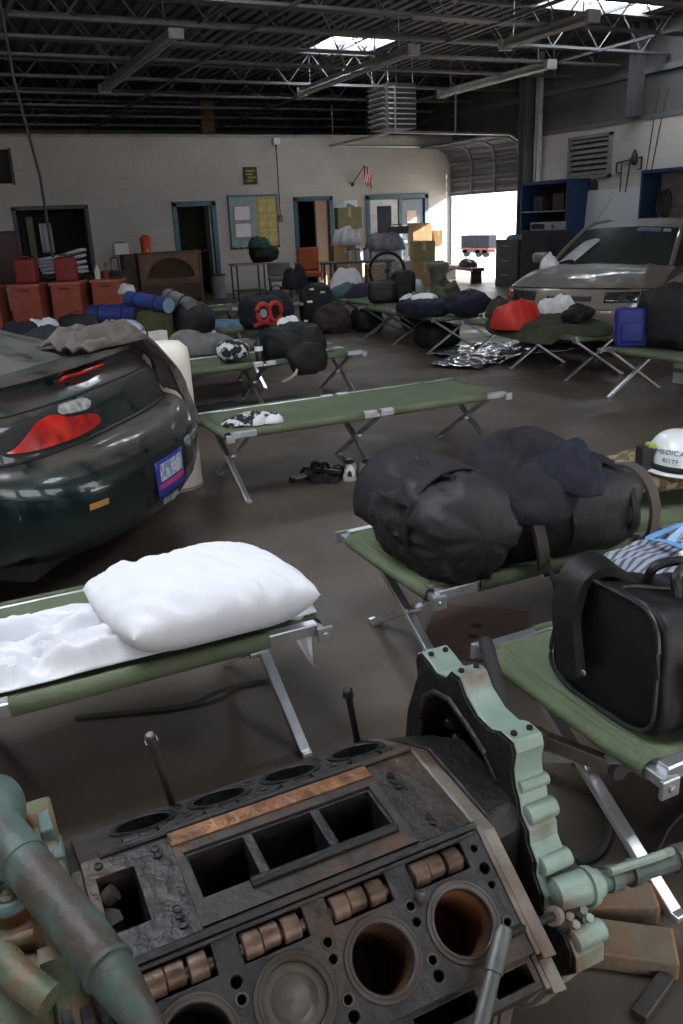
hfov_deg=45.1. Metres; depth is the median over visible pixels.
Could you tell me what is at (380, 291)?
rucksack
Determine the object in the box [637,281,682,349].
bag
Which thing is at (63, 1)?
beam
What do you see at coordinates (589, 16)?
strip light
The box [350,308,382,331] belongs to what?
black duffel
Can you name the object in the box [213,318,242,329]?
jeans
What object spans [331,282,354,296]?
towel
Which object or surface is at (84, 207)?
trim
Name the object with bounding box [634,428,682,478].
hard hat
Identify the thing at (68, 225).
doorway
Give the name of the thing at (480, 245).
trailer
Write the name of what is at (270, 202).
notice sheet
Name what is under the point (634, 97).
pillar
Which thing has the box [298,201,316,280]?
wall
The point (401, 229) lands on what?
toolbox
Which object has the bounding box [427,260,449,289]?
trash can
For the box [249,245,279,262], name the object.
bag
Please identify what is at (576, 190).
shelf unit
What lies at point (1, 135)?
trim
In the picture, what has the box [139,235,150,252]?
cooler
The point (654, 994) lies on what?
strip
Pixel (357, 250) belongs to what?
glass jar
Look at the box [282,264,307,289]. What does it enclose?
backpack
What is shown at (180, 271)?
base cabinet
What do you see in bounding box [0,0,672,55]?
roof truss
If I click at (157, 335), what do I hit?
rolled mat
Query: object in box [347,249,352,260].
glass jar
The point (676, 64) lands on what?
trim
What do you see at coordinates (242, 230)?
notice sheet
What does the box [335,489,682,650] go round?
cot
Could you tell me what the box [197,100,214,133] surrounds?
beam
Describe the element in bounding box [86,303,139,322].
sleeping bag
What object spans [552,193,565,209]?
shelf box
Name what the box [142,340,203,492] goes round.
bollard
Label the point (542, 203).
shelf box
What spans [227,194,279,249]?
notice board
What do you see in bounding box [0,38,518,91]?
roof truss
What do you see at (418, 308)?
bedroll
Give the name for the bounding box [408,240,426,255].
carton
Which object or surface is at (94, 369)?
brake light
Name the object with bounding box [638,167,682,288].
shelf unit
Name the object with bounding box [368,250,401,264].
carton
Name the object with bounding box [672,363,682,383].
carton
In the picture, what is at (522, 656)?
cot
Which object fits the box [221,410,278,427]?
shirt
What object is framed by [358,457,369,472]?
sneaker
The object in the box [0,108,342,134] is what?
roof truss
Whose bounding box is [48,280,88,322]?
bin
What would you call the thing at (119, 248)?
dispenser
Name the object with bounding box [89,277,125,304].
bin
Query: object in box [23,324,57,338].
clothes
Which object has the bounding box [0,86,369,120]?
roof truss
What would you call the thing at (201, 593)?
pillow
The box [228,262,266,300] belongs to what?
writing desk
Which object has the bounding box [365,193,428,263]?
door
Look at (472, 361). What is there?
sheet
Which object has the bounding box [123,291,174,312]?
sleeping bag
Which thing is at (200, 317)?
bag
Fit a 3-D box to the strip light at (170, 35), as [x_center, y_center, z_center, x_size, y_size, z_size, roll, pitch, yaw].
[-3.414,-7.586,13.443,0.220,0.670,5.080,-11,21,-24]
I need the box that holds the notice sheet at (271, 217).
[268,214,275,225]
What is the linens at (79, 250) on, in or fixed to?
on the linens at (84, 254)
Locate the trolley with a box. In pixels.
[40,273,85,315]
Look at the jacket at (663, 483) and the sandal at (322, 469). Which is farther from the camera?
the sandal at (322, 469)
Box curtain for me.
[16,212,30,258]
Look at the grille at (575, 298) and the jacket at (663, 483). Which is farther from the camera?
the grille at (575, 298)
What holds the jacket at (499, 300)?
on the blanket at (549, 327)
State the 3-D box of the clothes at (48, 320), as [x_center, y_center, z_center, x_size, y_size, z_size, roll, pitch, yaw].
[-3.525,-2.197,9.712,0.418,0.196,0.343,-11,21,-24]
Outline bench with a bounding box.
[446,264,483,283]
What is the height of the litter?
0.107 m
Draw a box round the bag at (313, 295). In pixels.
[299,278,331,322]
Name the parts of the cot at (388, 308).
rail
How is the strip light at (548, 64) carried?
hanging from the roof truss at (2, 53)
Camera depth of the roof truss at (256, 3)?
11.42 m
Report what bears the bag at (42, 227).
hanging from the doorway at (68, 225)
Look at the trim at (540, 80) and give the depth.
18.12 m
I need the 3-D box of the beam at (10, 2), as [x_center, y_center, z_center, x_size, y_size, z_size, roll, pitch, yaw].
[-2.555,-9.096,17.379,9.770,0.600,19.000,-11,21,-24]
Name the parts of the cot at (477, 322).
rail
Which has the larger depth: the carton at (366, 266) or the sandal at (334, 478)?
the carton at (366, 266)
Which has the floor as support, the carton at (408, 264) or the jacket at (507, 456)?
the carton at (408, 264)
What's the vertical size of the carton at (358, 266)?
0.622 m
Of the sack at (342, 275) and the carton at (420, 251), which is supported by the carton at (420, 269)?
the carton at (420, 251)
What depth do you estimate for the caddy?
14.53 m
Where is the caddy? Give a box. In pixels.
[110,257,122,278]
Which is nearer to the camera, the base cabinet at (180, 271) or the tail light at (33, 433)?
the tail light at (33, 433)
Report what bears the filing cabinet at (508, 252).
on the floor
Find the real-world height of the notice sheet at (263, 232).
0.280 m
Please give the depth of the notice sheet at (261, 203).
19.56 m
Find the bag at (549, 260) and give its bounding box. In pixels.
[539,252,558,269]
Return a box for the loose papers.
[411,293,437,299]
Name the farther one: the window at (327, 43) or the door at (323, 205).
the door at (323, 205)
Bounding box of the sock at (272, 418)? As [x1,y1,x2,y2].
[265,414,283,423]
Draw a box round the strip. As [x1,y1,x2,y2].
[631,971,674,1023]
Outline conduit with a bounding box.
[271,138,282,221]
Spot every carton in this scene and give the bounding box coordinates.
[329,245,355,260]
[333,263,362,281]
[334,207,361,228]
[364,264,386,282]
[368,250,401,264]
[386,261,411,280]
[407,223,431,240]
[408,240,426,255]
[410,240,434,261]
[412,261,431,285]
[432,230,442,244]
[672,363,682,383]
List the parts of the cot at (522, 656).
rail, rail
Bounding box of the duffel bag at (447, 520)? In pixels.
[353,442,523,585]
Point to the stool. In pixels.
(439, 249)
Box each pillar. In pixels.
[516,54,536,234]
[625,20,648,116]
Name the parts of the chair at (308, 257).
backrest, seat, arm frame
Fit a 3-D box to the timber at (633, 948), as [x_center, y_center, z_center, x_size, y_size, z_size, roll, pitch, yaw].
[0.539,0.949,1.820,0.374,0.045,0.100,2,20,12]
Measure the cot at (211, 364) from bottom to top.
0.438 m
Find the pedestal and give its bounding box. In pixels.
[119,254,138,291]
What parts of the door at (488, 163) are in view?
rail, rail, frame, panel, panel, panel, panel, panel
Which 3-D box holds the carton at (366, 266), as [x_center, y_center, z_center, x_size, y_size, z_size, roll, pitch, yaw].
[1.027,-5.549,19.353,0.904,0.552,0.552,-4,20,-5]
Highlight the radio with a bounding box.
[530,221,565,230]
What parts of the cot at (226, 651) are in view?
rail, rail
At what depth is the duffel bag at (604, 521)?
2.79 m
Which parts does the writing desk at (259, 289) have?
leg, leg, leg, leg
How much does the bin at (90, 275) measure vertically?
0.840 m
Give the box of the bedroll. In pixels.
[396,297,448,317]
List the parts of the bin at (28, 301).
bin lid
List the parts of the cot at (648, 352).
rail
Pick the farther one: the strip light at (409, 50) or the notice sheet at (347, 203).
the notice sheet at (347, 203)
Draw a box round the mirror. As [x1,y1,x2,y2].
[533,252,547,262]
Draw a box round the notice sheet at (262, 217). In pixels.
[259,214,266,226]
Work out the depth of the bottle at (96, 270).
14.52 m
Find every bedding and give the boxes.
[169,329,232,355]
[340,282,368,298]
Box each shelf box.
[533,196,552,210]
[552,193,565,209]
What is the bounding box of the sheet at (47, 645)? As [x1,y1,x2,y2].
[0,603,316,692]
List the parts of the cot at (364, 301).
rail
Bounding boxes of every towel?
[277,315,298,324]
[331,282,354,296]
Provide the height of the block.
0.735 m
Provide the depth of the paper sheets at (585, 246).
10.21 m
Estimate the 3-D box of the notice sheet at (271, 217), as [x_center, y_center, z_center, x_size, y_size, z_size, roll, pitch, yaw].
[-1.671,-7.004,19.761,0.190,0.280,0.008,-11,21,-24]
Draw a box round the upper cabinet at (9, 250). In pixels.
[0,231,19,284]
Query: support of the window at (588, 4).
attached to the ceiling at (175, 11)
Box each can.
[13,256,39,283]
[53,254,78,281]
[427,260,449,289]
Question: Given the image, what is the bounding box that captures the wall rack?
[615,149,642,191]
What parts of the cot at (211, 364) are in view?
rail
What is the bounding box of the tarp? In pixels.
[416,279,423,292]
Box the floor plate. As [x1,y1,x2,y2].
[416,604,528,661]
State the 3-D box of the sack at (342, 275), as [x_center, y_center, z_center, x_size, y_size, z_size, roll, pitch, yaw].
[0.060,-3.769,13.387,0.650,0.415,0.512,-11,21,-24]
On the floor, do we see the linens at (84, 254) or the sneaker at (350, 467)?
the sneaker at (350, 467)
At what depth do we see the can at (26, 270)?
14.04 m
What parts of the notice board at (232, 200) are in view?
blue panel, yellow panel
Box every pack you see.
[238,292,283,329]
[262,284,293,316]
[312,300,353,333]
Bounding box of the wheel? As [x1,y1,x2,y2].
[368,251,404,280]
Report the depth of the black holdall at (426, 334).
10.18 m
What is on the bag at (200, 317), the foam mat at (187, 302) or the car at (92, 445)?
the foam mat at (187, 302)
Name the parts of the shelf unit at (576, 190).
panel, panel, panel, panel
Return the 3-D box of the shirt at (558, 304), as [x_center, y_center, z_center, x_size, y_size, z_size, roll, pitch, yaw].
[2.281,-2.174,8.754,0.520,0.289,0.333,16,27,43]
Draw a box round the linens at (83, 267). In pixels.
[40,265,87,270]
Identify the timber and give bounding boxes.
[587,880,660,923]
[590,919,679,979]
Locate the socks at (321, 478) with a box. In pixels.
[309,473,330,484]
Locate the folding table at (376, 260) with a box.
[319,259,394,283]
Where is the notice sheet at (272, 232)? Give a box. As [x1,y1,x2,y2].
[269,228,276,240]
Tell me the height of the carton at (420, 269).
0.552 m
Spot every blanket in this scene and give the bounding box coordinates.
[35,319,201,426]
[485,313,612,344]
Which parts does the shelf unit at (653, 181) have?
panel, panel, hose coil, panel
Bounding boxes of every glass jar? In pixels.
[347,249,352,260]
[355,248,360,260]
[363,248,368,260]
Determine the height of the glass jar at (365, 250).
0.250 m
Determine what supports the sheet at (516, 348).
on the floor
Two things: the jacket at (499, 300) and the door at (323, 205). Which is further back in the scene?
the door at (323, 205)
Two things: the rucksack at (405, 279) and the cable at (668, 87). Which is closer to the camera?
the rucksack at (405, 279)
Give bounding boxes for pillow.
[83,541,320,652]
[112,319,144,330]
[604,533,682,573]
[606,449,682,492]
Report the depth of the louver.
17.06 m
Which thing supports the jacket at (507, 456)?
on the duffel bag at (604, 521)
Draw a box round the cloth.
[118,283,135,293]
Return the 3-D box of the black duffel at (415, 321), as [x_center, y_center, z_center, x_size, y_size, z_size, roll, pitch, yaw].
[1.135,-2.942,12.228,0.492,0.384,0.521,-5,20,-8]
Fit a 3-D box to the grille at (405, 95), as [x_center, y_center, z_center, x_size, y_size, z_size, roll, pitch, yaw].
[1.291,-8.637,17.504,0.660,0.739,0.058,-11,21,-24]
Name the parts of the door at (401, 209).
glass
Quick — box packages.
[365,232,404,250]
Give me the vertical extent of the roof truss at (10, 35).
0.620 m
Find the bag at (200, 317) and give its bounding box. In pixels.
[172,296,214,332]
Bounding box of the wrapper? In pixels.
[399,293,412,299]
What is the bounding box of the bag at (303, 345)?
[255,321,327,382]
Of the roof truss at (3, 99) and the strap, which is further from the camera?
the roof truss at (3, 99)
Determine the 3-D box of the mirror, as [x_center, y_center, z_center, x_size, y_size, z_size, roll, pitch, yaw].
[2.576,-3.286,10.631,0.200,0.140,0.120,12,24,36]
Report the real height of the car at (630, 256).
1.408 m
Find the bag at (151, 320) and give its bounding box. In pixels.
[136,309,175,337]
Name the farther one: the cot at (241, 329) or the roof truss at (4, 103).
the roof truss at (4, 103)
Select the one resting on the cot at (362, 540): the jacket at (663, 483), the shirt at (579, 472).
the jacket at (663, 483)
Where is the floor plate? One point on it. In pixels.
(455, 626)
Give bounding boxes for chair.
[267,262,292,297]
[295,247,323,294]
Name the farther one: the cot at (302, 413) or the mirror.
the mirror
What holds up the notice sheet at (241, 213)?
attached to the notice board at (232, 200)
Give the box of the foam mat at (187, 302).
[162,289,197,310]
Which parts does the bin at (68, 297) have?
bin lid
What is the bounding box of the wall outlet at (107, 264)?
[104,262,109,267]
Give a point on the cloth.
(123, 287)
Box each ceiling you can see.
[0,0,682,117]
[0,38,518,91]
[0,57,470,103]
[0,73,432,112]
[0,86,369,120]
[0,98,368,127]
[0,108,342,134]
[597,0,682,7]
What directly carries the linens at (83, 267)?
on the linens at (79, 270)
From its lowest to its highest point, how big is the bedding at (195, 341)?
0.212 m
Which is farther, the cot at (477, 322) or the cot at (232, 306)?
the cot at (232, 306)
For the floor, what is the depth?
3.37 m
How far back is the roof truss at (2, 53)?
14.19 m
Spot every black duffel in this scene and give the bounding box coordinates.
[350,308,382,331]
[400,316,430,327]
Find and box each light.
[7,413,99,453]
[58,398,90,413]
[59,361,105,381]
[98,0,183,93]
[296,17,419,96]
[436,42,556,98]
[498,0,600,50]
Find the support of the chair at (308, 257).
on the floor
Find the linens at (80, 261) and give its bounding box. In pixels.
[38,260,86,267]
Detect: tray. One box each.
[40,273,85,278]
[110,275,122,278]
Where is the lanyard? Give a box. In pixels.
[645,522,682,555]
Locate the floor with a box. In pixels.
[0,276,682,1023]
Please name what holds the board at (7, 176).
attached to the wall at (128, 185)
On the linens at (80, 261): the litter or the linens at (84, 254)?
the linens at (84, 254)
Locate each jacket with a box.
[248,236,270,248]
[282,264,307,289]
[430,276,459,298]
[462,425,578,525]
[485,295,509,318]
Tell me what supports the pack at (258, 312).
on the cot at (241, 329)
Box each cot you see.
[0,585,332,758]
[174,301,302,337]
[188,338,267,389]
[190,343,367,402]
[198,378,511,503]
[211,327,259,333]
[332,297,413,334]
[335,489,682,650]
[358,303,482,353]
[459,318,623,380]
[471,621,682,923]
[597,345,682,398]
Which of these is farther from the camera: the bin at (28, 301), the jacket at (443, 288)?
the bin at (28, 301)
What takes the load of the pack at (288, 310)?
on the cot at (241, 329)
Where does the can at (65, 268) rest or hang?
on the bin at (68, 297)
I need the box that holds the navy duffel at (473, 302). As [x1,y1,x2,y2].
[444,288,490,316]
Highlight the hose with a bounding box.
[572,763,611,865]
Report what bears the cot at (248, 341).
on the floor
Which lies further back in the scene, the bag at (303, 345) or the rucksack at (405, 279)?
the rucksack at (405, 279)
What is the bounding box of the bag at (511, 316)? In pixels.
[489,298,539,330]
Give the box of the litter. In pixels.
[506,234,520,239]
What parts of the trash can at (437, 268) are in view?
can lid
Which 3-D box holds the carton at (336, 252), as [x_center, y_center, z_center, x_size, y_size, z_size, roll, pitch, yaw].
[0.020,-5.937,18.938,0.524,0.402,0.452,-7,20,-13]
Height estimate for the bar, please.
0.409 m
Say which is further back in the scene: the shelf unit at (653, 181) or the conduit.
the conduit
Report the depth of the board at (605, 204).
16.71 m
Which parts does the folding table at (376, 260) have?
leg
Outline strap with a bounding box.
[75,679,268,719]
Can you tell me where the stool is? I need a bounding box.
[404,245,445,260]
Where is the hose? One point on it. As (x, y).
(599, 850)
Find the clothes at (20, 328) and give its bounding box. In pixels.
[1,320,37,334]
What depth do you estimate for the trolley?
15.48 m
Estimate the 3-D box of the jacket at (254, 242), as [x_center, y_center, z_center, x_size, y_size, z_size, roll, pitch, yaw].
[-1.768,-5.809,17.695,0.513,0.254,0.413,-11,21,-24]
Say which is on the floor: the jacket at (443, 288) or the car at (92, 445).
the car at (92, 445)
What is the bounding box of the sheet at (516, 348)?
[429,340,589,362]
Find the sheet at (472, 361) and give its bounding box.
[428,352,505,368]
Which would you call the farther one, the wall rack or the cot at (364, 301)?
the wall rack
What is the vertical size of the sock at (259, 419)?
0.055 m
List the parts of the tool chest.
drawer, drawer, drawer, drawer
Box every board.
[0,148,15,184]
[25,217,38,263]
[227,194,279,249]
[584,187,639,227]
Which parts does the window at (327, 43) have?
skylight pane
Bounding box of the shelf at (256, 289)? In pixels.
[233,288,264,291]
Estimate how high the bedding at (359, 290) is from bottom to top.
0.253 m
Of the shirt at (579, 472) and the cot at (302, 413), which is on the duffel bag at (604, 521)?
the shirt at (579, 472)
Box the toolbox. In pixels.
[385,224,408,233]
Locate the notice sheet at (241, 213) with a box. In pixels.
[233,205,250,220]
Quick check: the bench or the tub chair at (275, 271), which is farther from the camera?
the bench
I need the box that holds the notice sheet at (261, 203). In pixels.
[258,199,265,211]
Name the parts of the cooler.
cooler lid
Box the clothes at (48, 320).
[29,317,58,326]
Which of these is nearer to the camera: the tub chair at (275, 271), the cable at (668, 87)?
the cable at (668, 87)
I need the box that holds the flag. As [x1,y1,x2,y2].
[351,165,371,188]
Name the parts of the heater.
heater casing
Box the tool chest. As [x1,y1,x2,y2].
[520,229,572,278]
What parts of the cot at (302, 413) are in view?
rail, rail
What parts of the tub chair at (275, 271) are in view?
seat, backrest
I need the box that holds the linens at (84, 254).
[38,253,85,264]
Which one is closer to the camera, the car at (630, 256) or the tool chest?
the car at (630, 256)
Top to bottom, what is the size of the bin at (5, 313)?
0.740 m
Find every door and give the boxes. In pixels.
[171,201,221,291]
[293,196,333,284]
[329,85,517,275]
[335,202,342,207]
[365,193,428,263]
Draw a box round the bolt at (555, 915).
[543,905,564,926]
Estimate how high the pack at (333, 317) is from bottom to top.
0.473 m
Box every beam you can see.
[0,0,682,134]
[0,129,319,134]
[61,0,555,84]
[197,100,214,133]
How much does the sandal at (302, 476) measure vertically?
0.070 m
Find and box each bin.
[0,284,11,329]
[7,282,51,322]
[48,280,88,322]
[84,269,128,304]
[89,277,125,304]
[211,274,225,297]
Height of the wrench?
0.133 m
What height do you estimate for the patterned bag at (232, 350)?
0.184 m
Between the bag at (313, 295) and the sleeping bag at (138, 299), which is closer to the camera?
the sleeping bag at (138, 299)
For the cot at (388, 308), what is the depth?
10.54 m
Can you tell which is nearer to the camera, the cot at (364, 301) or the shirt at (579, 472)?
the shirt at (579, 472)
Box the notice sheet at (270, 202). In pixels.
[267,199,274,211]
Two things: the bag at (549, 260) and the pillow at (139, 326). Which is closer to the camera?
the pillow at (139, 326)
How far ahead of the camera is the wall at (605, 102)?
16.81 m
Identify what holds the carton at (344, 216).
on the plastic bags at (345, 236)
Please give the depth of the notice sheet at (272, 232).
19.87 m
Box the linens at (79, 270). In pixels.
[42,269,88,273]
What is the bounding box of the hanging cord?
[0,0,53,257]
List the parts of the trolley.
leg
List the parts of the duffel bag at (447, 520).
carry handle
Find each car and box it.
[0,330,197,581]
[507,218,682,340]
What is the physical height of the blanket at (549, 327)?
0.215 m
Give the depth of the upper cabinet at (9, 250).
17.31 m
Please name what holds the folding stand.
on the floor
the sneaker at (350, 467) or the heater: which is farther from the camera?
the heater
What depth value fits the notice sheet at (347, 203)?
20.56 m
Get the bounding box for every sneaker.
[341,458,357,481]
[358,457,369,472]
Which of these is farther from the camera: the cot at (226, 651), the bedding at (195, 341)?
the bedding at (195, 341)
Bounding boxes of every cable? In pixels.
[646,87,668,169]
[652,811,682,852]
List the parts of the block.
plate, edge rail, valley plate, plate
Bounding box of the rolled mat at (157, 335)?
[142,330,168,340]
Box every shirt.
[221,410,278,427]
[533,437,605,497]
[537,293,574,313]
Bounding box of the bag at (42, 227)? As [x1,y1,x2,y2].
[39,223,54,252]
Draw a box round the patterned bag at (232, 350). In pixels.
[216,339,249,361]
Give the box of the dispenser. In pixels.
[112,242,128,254]
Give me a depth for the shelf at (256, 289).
17.90 m
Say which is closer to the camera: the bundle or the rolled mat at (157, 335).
the bundle
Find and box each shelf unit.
[520,178,590,237]
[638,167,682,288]
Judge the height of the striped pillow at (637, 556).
0.156 m
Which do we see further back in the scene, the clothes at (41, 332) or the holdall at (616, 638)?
the clothes at (41, 332)
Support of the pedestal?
on the floor
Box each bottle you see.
[94,265,100,278]
[254,337,263,361]
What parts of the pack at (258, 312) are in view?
red panel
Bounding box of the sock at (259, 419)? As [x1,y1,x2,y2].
[252,414,265,425]
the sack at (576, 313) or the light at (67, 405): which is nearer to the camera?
the light at (67, 405)
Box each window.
[307,37,407,51]
[529,0,674,13]
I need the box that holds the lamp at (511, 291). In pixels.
[507,289,513,298]
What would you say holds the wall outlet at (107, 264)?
attached to the wall at (128, 185)
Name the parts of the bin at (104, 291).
bin lid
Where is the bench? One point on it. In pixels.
(475, 272)
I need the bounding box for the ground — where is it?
[458,231,515,278]
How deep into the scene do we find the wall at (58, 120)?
25.49 m
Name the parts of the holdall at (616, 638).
carry handle, carry handle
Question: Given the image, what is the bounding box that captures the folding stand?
[536,726,631,779]
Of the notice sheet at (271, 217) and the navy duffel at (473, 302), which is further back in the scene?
the notice sheet at (271, 217)
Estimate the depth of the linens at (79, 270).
15.50 m
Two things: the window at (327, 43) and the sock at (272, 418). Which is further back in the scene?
the window at (327, 43)
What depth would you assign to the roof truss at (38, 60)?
17.55 m
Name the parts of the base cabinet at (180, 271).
panel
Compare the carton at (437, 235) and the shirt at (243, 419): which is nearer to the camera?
the shirt at (243, 419)
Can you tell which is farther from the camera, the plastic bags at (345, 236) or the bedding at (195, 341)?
the plastic bags at (345, 236)
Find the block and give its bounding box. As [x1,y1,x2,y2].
[0,645,682,1023]
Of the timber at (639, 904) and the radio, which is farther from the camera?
the radio
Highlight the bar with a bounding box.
[479,636,513,714]
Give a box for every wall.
[0,116,317,130]
[0,137,451,309]
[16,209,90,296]
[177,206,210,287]
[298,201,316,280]
[318,12,682,189]
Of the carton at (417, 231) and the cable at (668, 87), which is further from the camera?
the carton at (417, 231)
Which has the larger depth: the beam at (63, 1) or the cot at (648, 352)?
the beam at (63, 1)
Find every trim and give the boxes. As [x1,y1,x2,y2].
[0,134,451,137]
[11,204,95,270]
[362,60,682,139]
[533,51,544,181]
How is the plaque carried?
attached to the wall at (128, 185)
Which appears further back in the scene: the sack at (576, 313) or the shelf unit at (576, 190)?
the shelf unit at (576, 190)
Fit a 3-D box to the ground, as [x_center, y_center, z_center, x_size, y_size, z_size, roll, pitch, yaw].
[28.414,-11.559,34.365,57.080,0.120,100.000,-11,21,-24]
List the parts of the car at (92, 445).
licence plate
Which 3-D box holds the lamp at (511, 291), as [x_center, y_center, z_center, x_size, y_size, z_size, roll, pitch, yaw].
[2.004,-2.590,9.766,0.053,0.112,0.187,-5,20,-7]
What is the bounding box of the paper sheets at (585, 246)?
[559,238,599,262]
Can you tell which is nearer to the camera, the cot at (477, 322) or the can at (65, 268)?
the cot at (477, 322)
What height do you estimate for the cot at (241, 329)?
0.438 m
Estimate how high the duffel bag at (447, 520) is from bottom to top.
0.362 m
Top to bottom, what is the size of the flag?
0.549 m
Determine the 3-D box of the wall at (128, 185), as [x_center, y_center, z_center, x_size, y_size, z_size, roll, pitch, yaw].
[-6.413,-6.195,17.752,21.100,3.440,0.200,-11,21,-24]
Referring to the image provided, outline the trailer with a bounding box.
[460,235,496,256]
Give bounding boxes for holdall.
[414,321,460,348]
[549,552,682,734]
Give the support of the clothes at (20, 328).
on the cot
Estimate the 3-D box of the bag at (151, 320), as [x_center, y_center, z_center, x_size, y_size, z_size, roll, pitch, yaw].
[-2.000,-2.047,8.913,0.414,0.384,0.373,-3,19,-1]
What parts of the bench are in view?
leg, seat, leg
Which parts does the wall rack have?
hanging rod, bracket frame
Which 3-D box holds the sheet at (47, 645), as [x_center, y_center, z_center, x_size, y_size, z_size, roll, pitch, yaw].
[-1.034,0.433,2.314,1.902,0.314,0.513,-11,21,-24]
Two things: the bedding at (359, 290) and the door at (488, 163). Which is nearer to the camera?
the bedding at (359, 290)
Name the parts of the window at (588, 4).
skylight pane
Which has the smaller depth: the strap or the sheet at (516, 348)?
the strap
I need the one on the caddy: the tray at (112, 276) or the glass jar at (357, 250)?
the tray at (112, 276)
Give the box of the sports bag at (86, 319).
[58,311,97,326]
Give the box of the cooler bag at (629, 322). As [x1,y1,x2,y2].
[613,302,646,346]
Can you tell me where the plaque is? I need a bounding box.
[242,167,257,184]
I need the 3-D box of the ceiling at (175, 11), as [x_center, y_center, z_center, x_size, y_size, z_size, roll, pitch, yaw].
[-2.996,-6.766,9.705,20.930,0.045,33.000,-11,21,-24]
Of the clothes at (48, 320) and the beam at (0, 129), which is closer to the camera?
the clothes at (48, 320)
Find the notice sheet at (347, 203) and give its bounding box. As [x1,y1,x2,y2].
[344,200,356,206]
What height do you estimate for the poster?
0.300 m
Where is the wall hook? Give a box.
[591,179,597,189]
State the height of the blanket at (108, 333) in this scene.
0.671 m
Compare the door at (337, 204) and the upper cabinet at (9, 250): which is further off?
the door at (337, 204)
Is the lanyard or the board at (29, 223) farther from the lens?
the board at (29, 223)
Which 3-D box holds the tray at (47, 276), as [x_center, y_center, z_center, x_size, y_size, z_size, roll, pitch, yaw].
[-5.273,-4.519,15.728,0.840,0.060,0.600,-4,20,-5]
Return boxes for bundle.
[196,400,243,412]
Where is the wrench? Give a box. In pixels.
[471,905,564,1023]
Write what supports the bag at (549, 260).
on the car at (630, 256)
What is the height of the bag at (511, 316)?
0.295 m
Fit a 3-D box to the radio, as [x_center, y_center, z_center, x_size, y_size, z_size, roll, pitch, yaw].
[4.326,-6.000,17.274,0.312,0.160,0.740,-14,22,-29]
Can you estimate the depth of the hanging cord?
9.70 m
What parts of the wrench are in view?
handle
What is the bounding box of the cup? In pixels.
[102,270,108,278]
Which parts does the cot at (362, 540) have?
rail, rail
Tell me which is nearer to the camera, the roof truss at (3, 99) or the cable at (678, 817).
the cable at (678, 817)
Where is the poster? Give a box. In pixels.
[406,210,416,222]
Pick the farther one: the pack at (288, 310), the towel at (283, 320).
the pack at (288, 310)
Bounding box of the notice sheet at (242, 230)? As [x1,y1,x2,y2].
[234,222,251,237]
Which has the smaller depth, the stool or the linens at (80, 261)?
the linens at (80, 261)
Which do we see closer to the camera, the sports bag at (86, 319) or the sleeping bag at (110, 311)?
the sports bag at (86, 319)
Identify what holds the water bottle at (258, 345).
on the cot at (211, 364)
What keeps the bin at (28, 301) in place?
on the floor
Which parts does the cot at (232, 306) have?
rail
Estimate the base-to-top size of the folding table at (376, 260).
0.720 m
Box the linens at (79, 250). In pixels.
[38,248,86,260]
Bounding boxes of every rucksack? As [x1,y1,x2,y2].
[367,280,396,302]
[391,268,415,300]
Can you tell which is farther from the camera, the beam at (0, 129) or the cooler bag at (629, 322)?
the beam at (0, 129)
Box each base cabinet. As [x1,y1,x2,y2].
[133,250,204,299]
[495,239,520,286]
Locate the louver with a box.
[566,131,613,178]
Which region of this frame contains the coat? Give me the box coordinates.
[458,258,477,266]
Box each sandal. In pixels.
[289,465,320,482]
[303,461,342,474]
[326,464,343,484]
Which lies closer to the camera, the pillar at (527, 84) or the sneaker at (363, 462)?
the sneaker at (363, 462)
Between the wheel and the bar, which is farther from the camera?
the wheel
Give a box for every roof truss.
[0,0,622,66]
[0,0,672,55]
[0,9,575,78]
[171,0,682,36]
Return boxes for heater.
[367,58,415,131]
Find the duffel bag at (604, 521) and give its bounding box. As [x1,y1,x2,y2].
[530,450,660,590]
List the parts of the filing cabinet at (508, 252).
drawer, drawer, drawer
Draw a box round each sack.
[328,267,362,288]
[560,303,595,323]
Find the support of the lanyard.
on the striped pillow at (637, 556)
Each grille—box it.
[388,86,415,124]
[546,296,590,300]
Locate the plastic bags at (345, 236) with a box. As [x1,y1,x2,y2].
[331,225,361,245]
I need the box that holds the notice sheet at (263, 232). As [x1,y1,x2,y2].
[260,229,267,238]
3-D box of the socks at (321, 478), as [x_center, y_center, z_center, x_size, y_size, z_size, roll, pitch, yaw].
[-0.127,-0.220,5.190,0.161,0.053,0.126,-11,21,-24]
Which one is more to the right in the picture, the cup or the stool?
the stool
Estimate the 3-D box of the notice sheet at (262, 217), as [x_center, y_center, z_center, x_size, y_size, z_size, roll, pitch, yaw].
[-1.868,-6.964,19.672,0.190,0.280,0.008,-11,21,-24]

